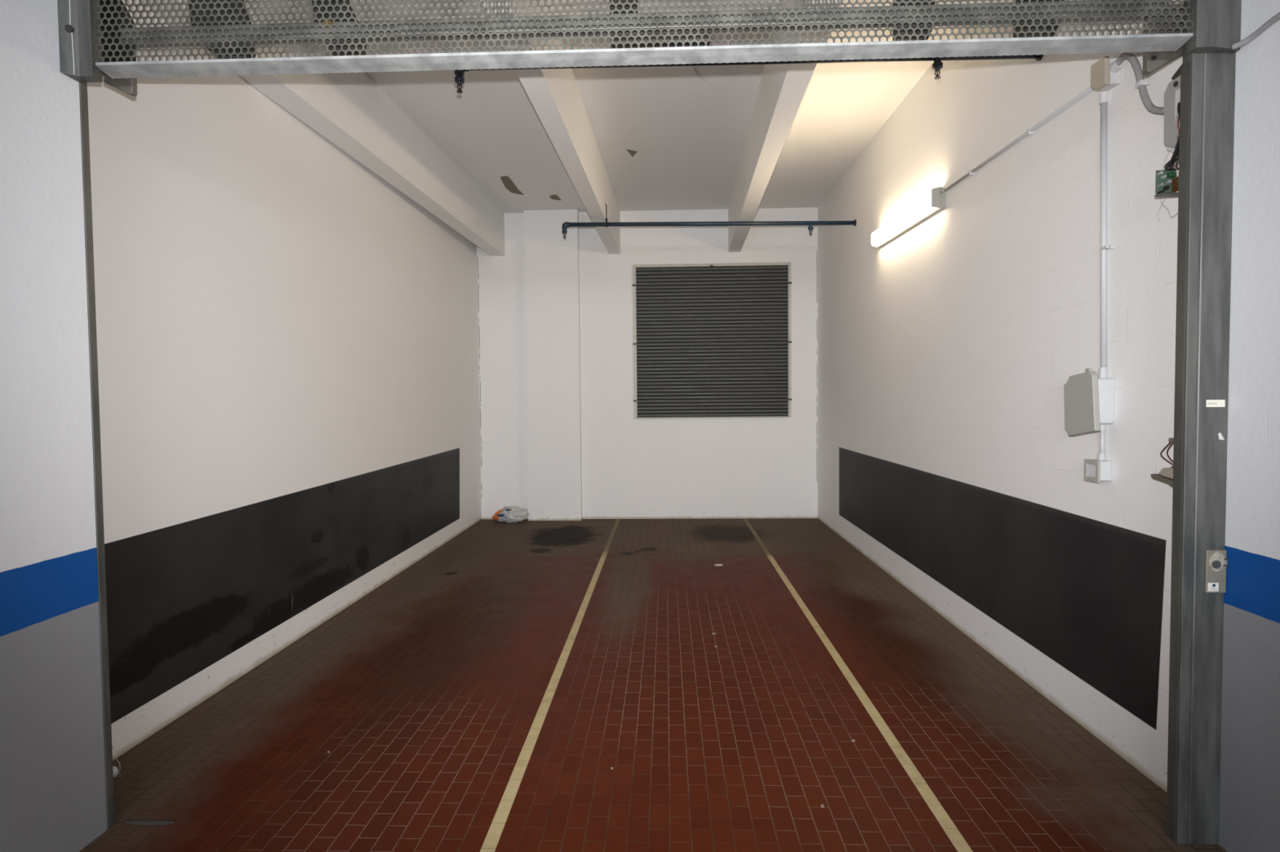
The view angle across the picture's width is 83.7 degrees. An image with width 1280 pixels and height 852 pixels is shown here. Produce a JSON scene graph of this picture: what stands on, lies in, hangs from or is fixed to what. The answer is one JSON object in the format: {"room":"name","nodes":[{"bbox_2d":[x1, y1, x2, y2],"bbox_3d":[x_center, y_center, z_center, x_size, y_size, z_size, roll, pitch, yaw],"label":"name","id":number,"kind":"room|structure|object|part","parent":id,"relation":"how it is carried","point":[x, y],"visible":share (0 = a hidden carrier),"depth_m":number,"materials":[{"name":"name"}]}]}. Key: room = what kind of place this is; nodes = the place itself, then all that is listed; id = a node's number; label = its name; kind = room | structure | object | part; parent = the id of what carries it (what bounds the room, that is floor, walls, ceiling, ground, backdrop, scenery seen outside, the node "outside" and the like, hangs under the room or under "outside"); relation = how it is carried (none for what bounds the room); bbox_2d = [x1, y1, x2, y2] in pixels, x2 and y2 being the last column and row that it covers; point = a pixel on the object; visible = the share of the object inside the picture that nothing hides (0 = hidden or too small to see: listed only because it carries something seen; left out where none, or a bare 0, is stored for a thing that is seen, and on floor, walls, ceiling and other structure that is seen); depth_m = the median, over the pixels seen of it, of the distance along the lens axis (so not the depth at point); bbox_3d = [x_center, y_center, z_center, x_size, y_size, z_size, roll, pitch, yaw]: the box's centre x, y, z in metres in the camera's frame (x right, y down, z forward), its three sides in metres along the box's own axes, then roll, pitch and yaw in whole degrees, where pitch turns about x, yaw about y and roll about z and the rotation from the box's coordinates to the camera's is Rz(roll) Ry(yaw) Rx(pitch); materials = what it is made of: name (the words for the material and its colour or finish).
{"room":"parking garage","nodes":[
{"label":"parking garage","id":0,"kind":"room"},
{"bbox_2d":[0,0,106,851],"bbox_3d":[-2.393,-0.441,0.596,0.600,4.079,4.052,0,2,2],"label":"wall","id":1,"kind":"structure","parent":0,"point":[53,792],"depth_m":2.42,"materials":[{"name":"paint"}]},
{"bbox_2d":[87,0,481,760],"bbox_3d":[-2.374,-0.651,6.192,0.200,4.079,7.142,0,2,2],"label":"wall","id":2,"kind":"structure","parent":0,"point":[276,317],"depth_m":4.31,"materials":[{"name":"white paint"}]},
{"bbox_2d":[104,448,459,724],"bbox_3d":[-2.278,0.805,5.739,0.003,0.865,5.798,0,2,2],"label":"wall protection panel","id":3,"kind":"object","parent":2,"relation":"attached to","point":[181,598],"depth_m":4.24,"materials":[{"name":"black rubber"}]},
{"bbox_2d":[523,209,582,520],"bbox_3d":[-1.148,-0.784,9.457,0.708,4.079,0.122,0,2,2],"label":"pillar","id":4,"kind":"structure","parent":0,"point":[551,260],"depth_m":9.40,"materials":[{"name":"white paint"}]},
{"bbox_2d":[295,0,981,213],"bbox_3d":[-0.047,-2.783,6.062,4.892,0.150,7.074,0,2,2],"label":"ceiling","id":5,"kind":"structure","parent":0,"point":[688,132],"depth_m":6.38,"materials":[{"name":"white paint"}]},
{"bbox_2d":[141,0,505,256],"bbox_3d":[-2.125,-2.409,6.101,0.199,0.562,6.782,0,2,4],"label":"ceiling beam","id":6,"kind":"structure","parent":5,"relation":"attached to","point":[350,110],"depth_m":5.68,"materials":[{"name":"white paint"}]},
{"bbox_2d":[500,176,524,195],"bbox_3d":[-1.500,-2.775,8.258,0.141,0.003,0.732,0,2,5],"label":"flake","id":7,"kind":"object","parent":5,"relation":"attached to","point":[508,183],"visible":1,"depth_m":8.24,"materials":[{"name":"concrete"}]},
{"bbox_2d":[479,0,620,254],"bbox_3d":[-0.537,-2.422,6.043,0.152,0.562,6.780,0,2,3],"label":"ceiling beam","id":8,"kind":"structure","parent":5,"relation":"attached to","point":[554,94],"depth_m":5.44,"materials":[{"name":"white paint"}]},
{"bbox_2d":[549,195,560,199],"bbox_3d":[-1.046,-2.797,8.747,0.105,0.003,0.246,0,2,9],"label":"flake","id":9,"kind":"object","parent":5,"relation":"attached to","point":[552,197],"visible":1,"depth_m":8.75,"materials":[{"name":"concrete"}]},
{"bbox_2d":[626,149,637,156],"bbox_3d":[-0.061,-2.747,7.183,0.091,0.003,0.236,0,2,15],"label":"flake","id":10,"kind":"object","parent":5,"relation":"attached to","point":[632,153],"visible":1,"depth_m":7.16,"materials":[{"name":"concrete"}]},
{"bbox_2d":[693,66,736,84],"bbox_3d":[0.501,-2.675,5.411,0.456,0.025,0.216,-2,3,-37],"label":"wire","id":11,"kind":"object","parent":5,"relation":"attached to","point":[693,66],"visible":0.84,"depth_m":5.53,"materials":[{"name":"paint"}]},
{"bbox_2d":[728,0,840,252],"bbox_3d":[1.043,-2.434,5.986,0.156,0.562,6.779,0,2,3],"label":"ceiling beam","id":12,"kind":"structure","parent":5,"relation":"attached to","point":[782,87],"depth_m":5.43,"materials":[{"name":"white paint"}]},
{"bbox_2d":[476,207,817,519],"bbox_3d":[0.095,-0.800,9.573,4.492,4.079,0.200,0,2,2],"label":"wall","id":13,"kind":"structure","parent":0,"point":[677,468],"depth_m":9.49,"materials":[{"name":"white paint"}]},
{"bbox_2d":[632,262,791,418],"bbox_3d":[0.947,-1.118,9.400,2.081,2.030,0.060,0,2,2],"label":"vent","id":14,"kind":"object","parent":13,"relation":"attached to","point":[711,340],"visible":1,"depth_m":9.41,"materials":[{"name":"grey metal"}]},
{"bbox_2d":[79,518,1226,851],"bbox_3d":[0.132,1.526,3.304,8.400,0.100,12.894,0,2,2],"label":"floor","id":15,"kind":"structure","parent":0,"point":[485,696],"depth_m":3.52,"materials":[{"name":"red tile"}]},
{"bbox_2d":[79,82,115,829],"bbox_3d":[-2.110,-0.190,2.645,0.194,3.420,0.039,0,2,2],"label":"post","id":16,"kind":"object","parent":15,"relation":"on","point":[83,98],"visible":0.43,"depth_m":2.65,"materials":[{"name":"metal"}]},
{"bbox_2d":[57,0,102,82],"bbox_3d":[-1.987,-1.569,2.529,0.088,0.658,0.084,0,2,2],"label":"housing","id":17,"kind":"object","parent":16,"relation":"attached to","point":[77,41],"visible":1,"depth_m":2.52,"materials":[{"name":"metal"}]},
{"bbox_2d":[112,756,120,778],"bbox_3d":[-2.228,1.457,3.037,0.138,0.100,0.064,0,2,17],"label":"scrap","id":18,"kind":"object","parent":15,"relation":"on","point":[115,771],"visible":0.48,"depth_m":3.04,"materials":[{"name":"grey plastic"}]},
{"bbox_2d":[125,820,173,825],"bbox_3d":[-1.871,1.513,2.723,0.191,0.006,0.024,0,2,2],"label":"chip","id":19,"kind":"object","parent":15,"relation":"on","point":[145,822],"visible":1,"depth_m":2.72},
{"bbox_2d":[492,506,528,523],"bbox_3d":[-1.695,1.154,9.365,0.490,0.221,0.176,0,2,2],"label":"plastic bag","id":20,"kind":"object","parent":15,"relation":"on","point":[510,514],"visible":1,"depth_m":9.31,"materials":[{"name":"white plastic"}]},
{"bbox_2d":[1166,1,1235,844],"bbox_3d":[1.966,-0.221,2.490,0.147,3.420,0.073,0,2,2],"label":"post","id":21,"kind":"object","parent":15,"relation":"on","point":[1199,558],"visible":1,"depth_m":2.49,"materials":[{"name":"metal"}]},
{"bbox_3d":[1.898,0.116,2.521,0.002,2.745,0.042,0,2,2],"label":"guide rail","id":22,"kind":"part","parent":21,"relation":"part of","materials":[{"name":"grey metal"}]},
{"bbox_2d":[1186,0,1241,53],"bbox_3d":[1.944,-1.600,2.400,0.163,0.658,0.044,0,2,2],"label":"housing","id":23,"kind":"object","parent":21,"relation":"attached to","point":[1216,27],"visible":1,"depth_m":2.39,"materials":[{"name":"metal"}]},
{"bbox_3d":[2.010,0.508,2.495,0.068,0.151,0.010,0,2,2],"label":"lock plate","id":24,"kind":"part","parent":21,"relation":"part of","materials":[{"name":"metal"}]},
{"bbox_2d":[817,0,1183,793],"bbox_3d":[2.316,-0.688,6.056,0.200,4.079,7.074,0,2,2],"label":"wall","id":25,"kind":"structure","parent":0,"point":[948,348],"depth_m":4.12,"materials":[{"name":"white paint"}]},
{"bbox_2d":[561,204,856,238],"bbox_3d":[0.713,-2.185,7.530,3.088,0.368,0.068,0,2,2],"label":"pipe","id":26,"kind":"object","parent":25,"relation":"attached to","point":[564,227],"visible":1,"depth_m":7.52,"materials":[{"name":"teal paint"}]},
{"bbox_2d":[454,54,1043,93],"bbox_3d":[0.556,-1.920,3.846,3.139,0.163,0.064,0,2,2],"label":"pipe","id":27,"kind":"object","parent":25,"relation":"attached to","point":[937,64],"visible":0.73,"depth_m":3.82,"materials":[{"name":"black paint"}]},
{"bbox_2d":[871,186,944,247],"bbox_3d":[2.154,-1.677,5.840,0.094,0.188,1.575,0,2,2],"label":"wall lamp","id":28,"kind":"object","parent":25,"relation":"attached to","point":[933,202],"visible":1,"depth_m":5.58,"materials":[{"name":"grey plastic"}]},
{"bbox_2d":[839,447,1166,729],"bbox_3d":[2.208,0.746,5.572,0.003,0.799,5.396,0,2,2],"label":"wall protection panel","id":29,"kind":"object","parent":25,"relation":"attached to","point":[1086,593],"depth_m":3.87,"materials":[{"name":"black rubber"}]},
{"bbox_2d":[944,86,1093,191],"bbox_3d":[2.127,-1.617,4.161,0.027,0.053,1.795,0,2,2],"label":"conduit","id":30,"kind":"object","parent":25,"relation":"attached to","point":[1030,130],"visible":0.94,"depth_m":3.91,"materials":[{"name":"grey plastic"}]},
{"bbox_2d":[1063,368,1115,435],"bbox_3d":[2.063,-0.107,3.269,0.112,0.313,0.254,0,2,2],"label":"electrical box","id":31,"kind":"object","parent":25,"relation":"attached to","point":[1089,399],"visible":1,"depth_m":3.20,"materials":[{"name":"grey plastic"}]},
{"bbox_3d":[2.021,-0.099,3.271,0.027,0.298,0.254,0,2,2],"label":"lid","id":32,"kind":"part","parent":31,"relation":"part of","materials":[{"name":"grey plastic"}]},
{"bbox_2d":[1084,458,1111,483],"bbox_3d":[2.087,0.203,3.254,0.068,0.100,0.110,0,2,2],"label":"switch box","id":33,"kind":"object","parent":25,"relation":"attached to","point":[1096,471],"visible":0.98,"depth_m":3.21,"materials":[{"name":"grey plastic"}]},
{"bbox_3d":[2.059,0.204,3.254,0.012,0.100,0.108,0,2,2],"label":"frame","id":34,"kind":"part","parent":33,"relation":"part of","materials":[{"name":"grey plastic"}]},
{"bbox_2d":[1097,424,1106,460],"bbox_3d":[2.105,0.076,3.255,0.033,0.186,0.034,0,2,2],"label":"conduit","id":35,"kind":"object","parent":25,"relation":"attached to","point":[1102,455],"visible":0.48,"depth_m":3.25,"materials":[{"name":"grey plastic"}]},
{"bbox_2d":[1097,91,1114,377],"bbox_3d":[2.096,-0.860,3.218,0.039,1.287,0.099,0,2,2],"label":"conduit","id":36,"kind":"object","parent":25,"relation":"attached to","point":[1103,96],"visible":0.93,"depth_m":3.22,"materials":[{"name":"grey plastic"}]},
{"bbox_2d":[1090,55,1124,90],"bbox_3d":[2.065,-1.557,3.165,0.078,0.128,0.157,0,2,2],"label":"junction box","id":37,"kind":"object","parent":25,"relation":"attached to","point":[1105,74],"visible":0.97,"depth_m":3.12,"materials":[{"name":"paint"}]},
{"bbox_2d":[1115,52,1164,115],"bbox_3d":[2.070,-1.409,2.954,0.055,0.361,0.347,0,2,2],"label":"conduit","id":38,"kind":"object","parent":25,"relation":"attached to","point":[1141,83],"visible":0.91,"depth_m":2.93,"materials":[{"name":"paint"}]},
{"bbox_2d":[1151,438,1173,487],"bbox_3d":[2.022,0.152,2.671,0.045,0.209,0.266,0,2,2],"label":"socket","id":39,"kind":"object","parent":25,"relation":"attached to","point":[1166,474],"visible":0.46,"depth_m":2.73,"materials":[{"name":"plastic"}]},
{"bbox_2d":[1164,63,1182,152],"bbox_3d":[2.048,-1.211,2.653,0.080,0.384,0.207,0,2,2],"label":"control box","id":40,"kind":"object","parent":25,"relation":"attached to","point":[1172,92],"visible":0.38,"depth_m":2.71,"materials":[{"name":"metal"}]},
{"bbox_2d":[1157,151,1177,220],"bbox_3d":[2.050,-0.941,2.754,0.029,0.274,0.184,0,2,14],"label":"loose wire","id":41,"kind":"object","parent":40,"relation":"hanging from","point":[1168,151],"visible":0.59,"depth_m":2.81,"materials":[{"name":"grey plastic"}]},
{"bbox_2d":[1164,102,1180,171],"bbox_3d":[1.974,-1.074,2.614,0.076,0.260,0.128,0,2,2],"label":"wire bundle","id":42,"kind":"object","parent":40,"relation":"hanging from","point":[1175,157],"visible":0.41,"depth_m":2.64,"materials":[{"name":"black plastic"}]},
{"bbox_2d":[1154,169,1178,197],"bbox_3d":[1.967,-0.901,2.632,0.109,0.097,0.050,0,2,2],"label":"circuit board","id":43,"kind":"object","parent":42,"relation":"hanging from","point":[1166,184],"visible":0.61,"depth_m":2.64,"materials":[{"name":"plastic"}]},
{"bbox_3d":[2.010,-1.207,2.618,0.005,0.100,0.135,0,2,2],"label":"panel","id":44,"kind":"part","parent":40,"relation":"part of","materials":[{"name":"paint"}]},
{"bbox_2d":[1218,0,1279,851],"bbox_3d":[2.265,-0.477,0.461,0.600,4.079,4.120,0,2,2],"label":"wall","id":45,"kind":"structure","parent":0,"point":[1249,814],"depth_m":2.37,"materials":[{"name":"paint"}]},
{"bbox_2d":[1231,11,1279,49],"bbox_3d":[2.007,-1.294,2.194,0.038,0.072,0.426,-1,2,-1],"label":"cable","id":46,"kind":"object","parent":45,"relation":"attached to","point":[1277,16],"visible":1,"depth_m":2.33,"materials":[{"name":"white plastic"}]},
{"bbox_3d":[-0.004,-2.247,2.559,4.060,0.659,0.160,0,2,2],"label":"wall","id":47,"kind":"structure","parent":0,"visible":0},
{"bbox_2d":[93,0,1193,96],"bbox_3d":[-0.070,-1.586,2.580,4.198,0.672,0.232,0,2,2],"label":"garage door","id":48,"kind":"structure","parent":47,"relation":"in","point":[225,28],"depth_m":2.51,"materials":[{"name":"metal"}]},
{"bbox_3d":[-1.605,-1.597,2.726,0.248,0.384,0.050,0,2,2],"label":"hanger plate","id":49,"kind":"part","parent":48,"relation":"part of","materials":[{"name":"metal"}]},
{"bbox_3d":[-1.153,-1.601,2.710,0.212,0.382,0.050,0,2,2],"label":"hanger plate","id":50,"kind":"part","parent":48,"relation":"part of","materials":[{"name":"metal"}]},
{"bbox_3d":[-0.034,-1.471,2.614,3.805,0.055,0.050,0,2,2],"label":"cross rail","id":51,"kind":"part","parent":48,"relation":"part of","materials":[{"name":"metal"}]},
{"bbox_3d":[0.075,-1.589,2.666,0.379,0.325,0.050,0,2,2],"label":"hanger plate","id":52,"kind":"part","parent":48,"relation":"part of","materials":[{"name":"metal"}]},
{"bbox_3d":[1.011,-1.601,2.632,0.145,0.375,0.050,0,2,2],"label":"hanger plate","id":53,"kind":"part","parent":48,"relation":"part of","materials":[{"name":"metal"}]},
{"bbox_3d":[1.459,-1.605,2.615,0.168,0.375,0.050,0,2,2],"label":"hanger plate","id":54,"kind":"part","parent":48,"relation":"part of","materials":[{"name":"metal"}]}
]}

